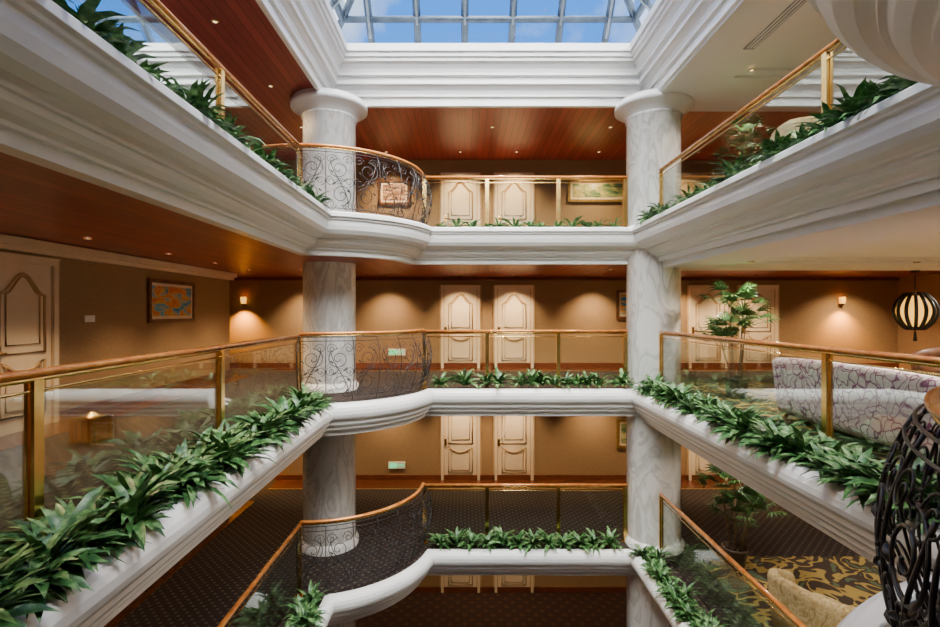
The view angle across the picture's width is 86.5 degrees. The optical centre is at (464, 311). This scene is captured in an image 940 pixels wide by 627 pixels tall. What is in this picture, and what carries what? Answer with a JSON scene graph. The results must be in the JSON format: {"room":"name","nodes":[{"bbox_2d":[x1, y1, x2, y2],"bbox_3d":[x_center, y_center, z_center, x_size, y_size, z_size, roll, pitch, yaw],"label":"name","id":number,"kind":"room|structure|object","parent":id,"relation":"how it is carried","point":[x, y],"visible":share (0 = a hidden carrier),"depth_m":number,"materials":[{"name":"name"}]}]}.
{"room":"hotel atrium","nodes":[
{"label":"hotel atrium","id":0,"kind":"room"},
{"bbox_2d":[0,249,229,409],"bbox_3d":[-7.400,1.215,5.200,3.600,12.570,16.400,0,0,0],"label":"wall","id":1,"kind":"structure","parent":0,"point":[116,295],"depth_m":8.20,"materials":[{"name":"beige paint"}]},
{"bbox_2d":[0,252,59,436],"bbox_3d":[-5.559,0.390,6.310,0.081,2.220,1.120,0,0,0],"label":"door","id":2,"kind":"structure","parent":1,"relation":"in","point":[29,285],"depth_m":6.36,"materials":[{"name":"beige paint"}]},
{"bbox_2d":[84,315,94,321],"bbox_3d":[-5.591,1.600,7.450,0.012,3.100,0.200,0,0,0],"label":"number plate","id":3,"kind":"object","parent":1,"relation":"attached to","point":[87,318],"visible":0.5,"depth_m":7.44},
{"bbox_2d":[0,234,236,279],"bbox_3d":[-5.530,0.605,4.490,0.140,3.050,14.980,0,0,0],"label":"trim","id":4,"kind":"structure","parent":1,"relation":"attached to","point":[7,242],"depth_m":7.49,"materials":[{"name":"beige paint"}]},
{"bbox_2d":[60,369,231,420],"bbox_3d":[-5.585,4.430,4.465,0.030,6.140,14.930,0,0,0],"label":"baseboard","id":5,"kind":"structure","parent":1,"relation":"attached to","point":[103,404],"depth_m":8.35,"materials":[{"name":"brown wood"}]},
{"bbox_2d":[147,278,195,322],"bbox_3d":[-5.572,-0.200,9.550,0.045,0.800,1.500,0,0,0],"label":"framed painting","id":6,"kind":"object","parent":1,"relation":"attached to","point":[168,301],"visible":1,"depth_m":9.47,"materials":[{"name":"brown wood"}]},
{"bbox_2d":[120,0,241,107],"bbox_3d":[-6.525,-4.540,5.125,5.150,1.060,10.250,0,0,0],"label":"crown molding","id":7,"kind":"structure","parent":1,"relation":"attached to","point":[181,68],"depth_m":9.43,"materials":[{"name":"white paint"}]},
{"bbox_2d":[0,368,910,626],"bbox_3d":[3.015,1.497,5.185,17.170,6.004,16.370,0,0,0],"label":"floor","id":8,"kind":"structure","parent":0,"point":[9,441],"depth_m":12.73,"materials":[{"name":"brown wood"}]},
{"bbox_2d":[0,152,939,276],"bbox_3d":[1.300,-0.936,5.200,20.600,0.001,16.400,0,0,0],"label":"ceiling","id":9,"kind":"structure","parent":0,"point":[37,202],"depth_m":6.46,"materials":[{"name":"brown wood"}]},
{"bbox_2d":[0,368,939,626],"bbox_3d":[1.300,1.500,5.200,20.600,0.001,16.400,0,0,0],"label":"floor","id":10,"kind":"structure","parent":0,"point":[161,427],"depth_m":6.79,"materials":[{"name":"carpet"}]},
{"bbox_2d":[68,411,112,445],"bbox_3d":[-4.300,1.322,5.750,0.296,0.354,0.296,0,0,0],"label":"side table","id":11,"kind":"object","parent":10,"relation":"on","point":[90,427],"visible":1,"depth_m":5.64,"materials":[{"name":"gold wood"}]},
{"bbox_2d":[0,383,334,626],"bbox_3d":[-2.330,1.295,4.492,1.110,0.505,6.903,0,0,0],"label":"foliage","id":12,"kind":"object","parent":10,"relation":"on","point":[53,550],"visible":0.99,"depth_m":3.23,"materials":[{"name":"green plant"}]},
{"bbox_2d":[0,330,939,533],"bbox_3d":[0.500,0.922,5.125,6.360,1.156,9.370,0,0,0],"label":"glass railing","id":13,"kind":"object","parent":10,"relation":"on","point":[32,379],"visible":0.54,"depth_m":4.65,"materials":[{"name":"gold metal"}]},
{"bbox_2d":[296,328,431,400],"bbox_3d":[-1.477,0.878,8.607,0.736,1.128,2.800,0,0,45],"label":"iron balcony railing","id":14,"kind":"object","parent":13,"relation":"attached to","point":[412,332],"visible":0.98,"depth_m":8.18,"materials":[{"name":"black metal"}]},
{"bbox_2d":[871,386,939,626],"bbox_3d":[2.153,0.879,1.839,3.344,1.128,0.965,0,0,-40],"label":"metal sculpture","id":15,"kind":"object","parent":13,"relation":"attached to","point":[895,614],"visible":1,"depth_m":1.71,"materials":[{"name":"black metal"}]},
{"bbox_2d":[14,388,939,626],"bbox_3d":[0.510,1.695,5.151,6.420,0.530,9.421,0,0,0],"label":"balcony ledge","id":16,"kind":"object","parent":10,"relation":"attached to","point":[116,585],"visible":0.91,"depth_m":4.85,"materials":[{"name":"white paint"}]},
{"bbox_2d":[431,366,640,390],"bbox_3d":[1.332,1.259,9.456,4.052,0.480,0.880,0,0,0],"label":"foliage","id":17,"kind":"object","parent":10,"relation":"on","point":[535,378],"visible":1,"depth_m":9.41,"materials":[{"name":"green plant"}]},
{"bbox_2d":[632,372,939,534],"bbox_3d":[3.299,1.286,6.230,1.075,0.502,6.476,0,0,0],"label":"foliage","id":18,"kind":"object","parent":10,"relation":"on","point":[835,462],"visible":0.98,"depth_m":4.88,"materials":[{"name":"green plant"}]},
{"bbox_2d":[684,383,936,475],"bbox_3d":[6.625,1.499,7.050,4.750,0.001,7.100,0,0,0],"label":"area rug","id":19,"kind":"object","parent":10,"relation":"on","point":[757,393],"visible":0.12,"depth_m":7.93,"materials":[{"name":"carpet"}]},
{"bbox_2d":[694,279,781,398],"bbox_3d":[4.766,0.442,8.727,1.454,2.113,1.158,0,0,-12],"label":"potted palm","id":20,"kind":"object","parent":19,"relation":"on","point":[736,387],"visible":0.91,"depth_m":8.63,"materials":[{"name":"plant"}]},
{"bbox_2d":[772,357,939,461],"bbox_3d":[4.737,1.041,5.500,1.006,0.922,3.170,0,0,0],"label":"patterned sofa","id":21,"kind":"object","parent":19,"relation":"on","point":[873,404],"visible":0.86,"depth_m":5.42,"materials":[{"name":"beige fabric"}]},
{"bbox_2d":[910,346,939,376],"bbox_3d":[9.243,1.083,9.610,0.915,0.836,0.980,0,0,0],"label":"armchair","id":22,"kind":"object","parent":10,"relation":"on","point":[933,351],"visible":0.31,"depth_m":9.91,"materials":[{"name":"brown leather"}]},
{"bbox_2d":[126,0,820,159],"bbox_3d":[1.300,-4.070,5.200,20.600,0.001,16.400,0,0,0],"label":"ceiling","id":23,"kind":"structure","parent":0,"point":[244,41],"depth_m":10.62,"materials":[{"name":"brown wood"}]},
{"bbox_2d":[115,480,860,626],"bbox_3d":[1.300,4.500,5.200,20.600,0.001,16.400,0,0,0],"label":"floor","id":24,"kind":"structure","parent":0,"point":[206,587],"depth_m":9.85,"materials":[{"name":"carpet"}]},
{"bbox_2d":[283,580,327,626],"bbox_3d":[-2.296,4.312,4.511,0.928,0.436,6.942,0,0,0],"label":"foliage","id":25,"kind":"object","parent":24,"relation":"on","point":[306,613],"visible":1,"depth_m":7.22,"materials":[{"name":"green plant"}]},
{"bbox_2d":[309,549,689,626],"bbox_3d":[0.510,4.695,5.151,6.420,0.530,9.421,0,0,0],"label":"balcony ledge","id":26,"kind":"object","parent":24,"relation":"attached to","point":[342,607],"visible":0.96,"depth_m":9.19,"materials":[{"name":"white paint"}]},
{"bbox_2d":[217,483,806,626],"bbox_3d":[0.500,3.922,5.125,6.360,1.156,9.370,0,0,0],"label":"glass railing","id":27,"kind":"object","parent":24,"relation":"on","point":[751,579],"visible":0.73,"depth_m":8.16,"materials":[{"name":"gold metal"}]},
{"bbox_2d":[296,482,431,590],"bbox_3d":[-1.477,3.878,8.607,0.736,1.128,2.800,0,0,45],"label":"iron balcony railing","id":28,"kind":"object","parent":27,"relation":"attached to","point":[396,505],"visible":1,"depth_m":8.18,"materials":[{"name":"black metal"}]},
{"bbox_2d":[426,525,628,556],"bbox_3d":[1.167,4.271,9.457,3.867,0.456,0.753,0,0,0],"label":"foliage","id":29,"kind":"object","parent":24,"relation":"on","point":[451,541],"visible":1,"depth_m":9.44,"materials":[{"name":"green plant"}]},
{"bbox_2d":[627,543,730,626],"bbox_3d":[3.332,4.309,6.204,0.990,0.422,6.280,0,0,0],"label":"foliage","id":30,"kind":"object","parent":24,"relation":"on","point":[680,598],"visible":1,"depth_m":7.74,"materials":[{"name":"green plant"}]},
{"bbox_2d":[696,556,902,626],"bbox_3d":[6.625,4.499,6.350,4.750,0.001,5.700,0,0,0],"label":"area rug","id":31,"kind":"object","parent":24,"relation":"on","point":[849,580],"visible":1,"depth_m":8.50,"materials":[{"name":"carpet"}]},
{"bbox_2d":[694,462,789,570],"bbox_3d":[4.771,3.517,8.708,1.229,1.963,1.442,0,0,0],"label":"potted palm","id":32,"kind":"object","parent":31,"relation":"on","point":[738,551],"visible":0.87,"depth_m":8.77,"materials":[{"name":"plant"}]},
{"bbox_2d":[767,568,855,626],"bbox_3d":[4.692,4.020,6.751,1.032,0.961,1.148,0,0,0],"label":"armchair","id":33,"kind":"object","parent":31,"relation":"on","point":[813,609],"visible":0.74,"depth_m":6.42,"materials":[{"name":"beige fabric"}]},
{"bbox_2d":[356,592,625,626],"bbox_3d":[1.300,7.500,5.200,20.600,0.001,16.400,0,0,0],"label":"floor","id":34,"kind":"structure","parent":0,"point":[417,609],"depth_m":12.56,"materials":[{"name":"carpet"}]},
{"bbox_2d":[290,88,367,626],"bbox_3d":[-2.640,1.716,9.750,1.460,11.567,1.460,0,0,0],"label":"marble column","id":35,"kind":"structure","parent":34,"relation":"on","point":[328,115],"depth_m":9.31,"materials":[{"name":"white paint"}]},
{"bbox_2d":[614,88,693,626],"bbox_3d":[3.670,1.716,9.750,1.460,11.567,1.460,0,0,0],"label":"marble column","id":36,"kind":"structure","parent":34,"relation":"on","point":[652,118],"depth_m":9.34,"materials":[{"name":"white stone"}]},
{"bbox_2d":[230,160,897,586],"bbox_3d":[1.300,1.215,13.500,20.600,12.570,0.200,0,0,0],"label":"wall","id":37,"kind":"structure","parent":0,"point":[810,311],"depth_m":13.40,"materials":[{"name":"beige paint"}]},
{"bbox_2d":[240,296,246,305],"bbox_3d":[-5.900,-0.295,13.317,0.150,0.250,0.164,0,0,0],"label":"wall sconce","id":38,"kind":"object","parent":37,"relation":"attached to","point":[243,299],"visible":1,"depth_m":13.27,"materials":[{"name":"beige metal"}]},
{"bbox_2d":[378,179,409,204],"bbox_3d":[-1.900,-3.200,13.373,0.850,0.680,0.045,0,0,0],"label":"framed painting","id":39,"kind":"object","parent":37,"relation":"attached to","point":[383,194],"visible":0.71,"depth_m":13.38,"materials":[{"name":"paper"}]},
{"bbox_2d":[388,462,404,468],"bbox_3d":[-1.825,4.100,13.377,0.450,0.180,0.045,0,0,0],"label":"exit sign","id":40,"kind":"object","parent":37,"relation":"attached to","point":[391,465],"visible":1,"depth_m":13.36,"materials":[{"name":"green plastic"}]},
{"bbox_2d":[388,349,404,354],"bbox_3d":[-1.825,1.070,13.377,0.450,0.180,0.045,0,0,0],"label":"exit sign","id":41,"kind":"object","parent":37,"relation":"attached to","point":[397,351],"visible":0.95,"depth_m":13.36,"materials":[{"name":"green plastic"}]},
{"bbox_2d":[440,285,480,367],"bbox_3d":[-0.120,0.390,13.360,1.120,2.220,0.081,0,0,0],"label":"door","id":42,"kind":"structure","parent":37,"relation":"in","point":[460,305],"depth_m":13.38,"materials":[{"name":"beige paint"}]},
{"bbox_2d":[440,416,480,479],"bbox_3d":[-0.120,3.390,13.360,1.120,2.220,0.081,0,0,0],"label":"door","id":43,"kind":"structure","parent":37,"relation":"in","point":[460,436],"depth_m":13.38,"materials":[{"name":"beige paint"}]},
{"bbox_2d":[440,173,480,226],"bbox_3d":[-0.120,-2.610,13.360,1.120,2.220,0.081,0,0,0],"label":"door","id":44,"kind":"structure","parent":37,"relation":"in","point":[462,201],"depth_m":13.38,"materials":[{"name":"beige paint"}]},
{"bbox_2d":[440,575,480,592],"bbox_3d":[-0.120,6.390,13.360,1.120,2.220,0.081,0,0,0],"label":"door","id":45,"kind":"structure","parent":37,"relation":"in","point":[445,580],"depth_m":13.38,"materials":[{"name":"beige paint"}]},
{"bbox_2d":[493,285,534,367],"bbox_3d":[1.310,0.390,13.360,1.120,2.220,0.081,0,0,0],"label":"door","id":46,"kind":"structure","parent":37,"relation":"in","point":[513,305],"depth_m":13.38,"materials":[{"name":"beige paint"}]},
{"bbox_2d":[493,416,534,479],"bbox_3d":[1.310,3.390,13.360,1.120,2.220,0.081,0,0,0],"label":"door","id":47,"kind":"structure","parent":37,"relation":"in","point":[513,436],"depth_m":13.38,"materials":[{"name":"beige paint"}]},
{"bbox_2d":[493,173,534,226],"bbox_3d":[1.310,-2.610,13.360,1.120,2.220,0.081,0,0,0],"label":"door","id":48,"kind":"structure","parent":37,"relation":"in","point":[510,200],"depth_m":13.38,"materials":[{"name":"beige paint"}]},
{"bbox_2d":[493,575,534,592],"bbox_3d":[1.310,6.390,13.360,1.120,2.220,0.081,0,0,0],"label":"door","id":49,"kind":"structure","parent":37,"relation":"in","point":[498,580],"depth_m":13.38,"materials":[{"name":"beige paint"}]},
{"bbox_2d":[230,278,898,591],"bbox_3d":[1.300,2.930,13.375,20.600,9.140,0.050,0,0,0],"label":"baseboard","id":50,"kind":"structure","parent":37,"relation":"attached to","point":[232,365],"depth_m":13.37,"materials":[{"name":"brown wood"}]},
{"bbox_2d":[568,180,622,201],"bbox_3d":[3.550,-3.250,13.373,1.600,0.620,0.045,0,0,0],"label":"framed painting","id":51,"kind":"object","parent":37,"relation":"attached to","point":[577,192],"visible":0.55,"depth_m":13.38,"materials":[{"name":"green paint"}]},
{"bbox_2d":[616,290,625,318],"bbox_3d":[4.450,-0.200,13.373,0.800,0.780,0.045,0,0,0],"label":"framed painting","id":52,"kind":"object","parent":37,"relation":"attached to","point":[620,294],"visible":0.4,"depth_m":13.38,"materials":[{"name":"brown wood"}]},
{"bbox_2d":[616,419,625,447],"bbox_3d":[4.450,3.250,13.373,0.800,0.780,0.045,0,0,0],"label":"framed painting","id":53,"kind":"object","parent":37,"relation":"attached to","point":[620,423],"visible":0.4,"depth_m":13.38,"materials":[{"name":"gold paint"}]},
{"bbox_2d":[687,449,727,479],"bbox_3d":[6.500,3.390,13.360,1.120,2.220,0.081,0,0,0],"label":"door","id":54,"kind":"structure","parent":37,"relation":"in","point":[695,463],"depth_m":13.38,"materials":[{"name":"beige paint"}]},
{"bbox_2d":[687,285,728,367],"bbox_3d":[6.500,0.390,13.360,1.120,2.220,0.081,0,0,0],"label":"door","id":55,"kind":"structure","parent":37,"relation":"in","point":[698,309],"depth_m":13.38,"materials":[{"name":"beige paint"}]},
{"bbox_2d":[737,285,779,362],"bbox_3d":[7.850,0.390,13.360,1.120,2.220,0.081,0,0,0],"label":"door","id":56,"kind":"structure","parent":37,"relation":"in","point":[769,331],"depth_m":13.38,"materials":[{"name":"beige paint"}]},
{"bbox_2d":[838,296,845,305],"bbox_3d":[10.050,-0.295,13.317,0.150,0.250,0.164,0,0,0],"label":"wall sconce","id":57,"kind":"object","parent":37,"relation":"attached to","point":[841,300],"visible":1,"depth_m":13.28,"materials":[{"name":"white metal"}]},
{"bbox_2d":[644,419,906,581],"bbox_3d":[7.425,2.010,3.550,8.150,0.100,12.900,0,0,0],"label":"molding","id":58,"kind":"structure","parent":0,"point":[841,540],"depth_m":5.23,"materials":[{"name":"white paint"}]},
{"bbox_2d":[661,0,896,110],"bbox_3d":[7.525,-4.020,3.500,7.950,0.100,12.800,0,0,0],"label":"ceiling","id":59,"kind":"structure","parent":0,"point":[716,76],"depth_m":8.15,"materials":[{"name":"white paint"}]},
{"bbox_2d":[743,0,806,49],"bbox_3d":[4.280,-3.962,5.350,0.160,0.014,4.400,0,0,0],"label":"ceiling vent","id":60,"kind":"object","parent":59,"relation":"in","point":[793,7],"visible":1,"depth_m":6.87,"materials":[{"name":"beige metal"}]},
{"bbox_2d":[663,191,939,270],"bbox_3d":[7.580,-0.880,3.550,7.840,0.100,12.900,0,0,0],"label":"ceiling","id":61,"kind":"structure","parent":0,"point":[894,236],"depth_m":6.73,"materials":[{"name":"white paint"}]},
{"bbox_2d":[891,270,939,340],"bbox_3d":[9.000,-0.125,10.000,0.744,1.410,0.725,0,0,0],"label":"pendant lantern","id":62,"kind":"object","parent":61,"relation":"hanging from","point":[914,310],"visible":1,"depth_m":9.83,"materials":[{"name":"beige"}]},
{"bbox_2d":[898,274,939,368],"bbox_3d":[11.700,1.215,5.200,0.200,12.570,16.400,0,0,0],"label":"wall","id":63,"kind":"structure","parent":0,"point":[928,338],"depth_m":12.75,"materials":[{"name":"beige paper"}]},
{"label":"floor","id":64,"kind":"structure","parent":0,"visible":0},
{"bbox_2d":[52,0,333,207],"bbox_3d":[-2.314,-1.694,4.382,0.953,0.476,6.684,0,0,0],"label":"foliage","id":65,"kind":"object","parent":64,"relation":"on","point":[86,14],"visible":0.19,"depth_m":3.80,"materials":[{"name":"green plant"}]},
{"bbox_2d":[0,0,939,264],"bbox_3d":[0.510,-1.250,5.151,6.420,0.640,9.421,0,0,0],"label":"balcony ledge","id":66,"kind":"object","parent":64,"relation":"attached to","point":[72,104],"visible":0.98,"depth_m":4.03,"materials":[{"name":"white paint"}]},
{"bbox_2d":[636,70,917,224],"bbox_3d":[3.321,-1.688,6.113,0.849,0.428,6.244,0,0,0],"label":"foliage","id":67,"kind":"object","parent":66,"relation":"on","point":[863,98],"visible":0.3,"depth_m":4.48,"materials":[{"name":"green plant"}]},
{"bbox_2d":[140,0,845,226],"bbox_3d":[0.500,-2.078,5.125,6.360,1.156,9.370,0,0,0],"label":"glass railing","id":68,"kind":"object","parent":64,"relation":"on","point":[825,55],"visible":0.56,"depth_m":6.21,"materials":[{"name":"orange metal"}]},
{"bbox_2d":[296,143,431,224],"bbox_3d":[-1.477,-2.122,8.607,0.736,1.128,2.800,0,0,45],"label":"iron balcony railing","id":69,"kind":"object","parent":68,"relation":"attached to","point":[304,145],"visible":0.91,"depth_m":8.21,"materials":[{"name":"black metal"}]},
{"bbox_2d":[434,215,621,227],"bbox_3d":[1.238,-1.670,9.436,3.723,0.342,0.668,0,0,0],"label":"foliage","id":70,"kind":"object","parent":64,"relation":"on","point":[473,223],"visible":0.53,"depth_m":9.39,"materials":[{"name":"green plant"}]},
{"bbox_2d":[707,110,775,167],"bbox_3d":[4.694,-2.387,8.350,1.299,1.770,1.105,0,0,0],"label":"potted palm","id":71,"kind":"object","parent":64,"relation":"on","point":[745,135],"visible":0.56,"depth_m":8.26,"materials":[{"name":"plant"}]},
{"bbox_2d":[770,116,820,140],"bbox_3d":[4.592,-1.980,6.551,1.032,0.961,1.148,0,0,0],"label":"armchair","id":72,"kind":"object","parent":64,"relation":"on","point":[789,125],"visible":0.08,"depth_m":6.32,"materials":[{"name":"beige fabric"}]},
{"label":"roof","id":73,"kind":"structure","parent":0,"visible":0},
{"bbox_2d":[85,0,154,42],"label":"window","id":74,"kind":"structure","parent":73,"relation":"attached to","point":[126,19],"depth_m":9.43,"materials":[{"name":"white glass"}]},
{"bbox_2d":[255,0,740,107],"bbox_3d":[0.440,-4.540,5.125,7.120,1.060,10.250,0,0,0],"label":"crown molding","id":75,"kind":"structure","parent":73,"relation":"attached to","point":[383,75],"depth_m":9.41,"materials":[{"name":"white paint"}]},
{"bbox_2d":[329,0,652,42],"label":"window","id":76,"kind":"structure","parent":75,"relation":"attached to","point":[416,19],"depth_m":9.40,"materials":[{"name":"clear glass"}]}
]}

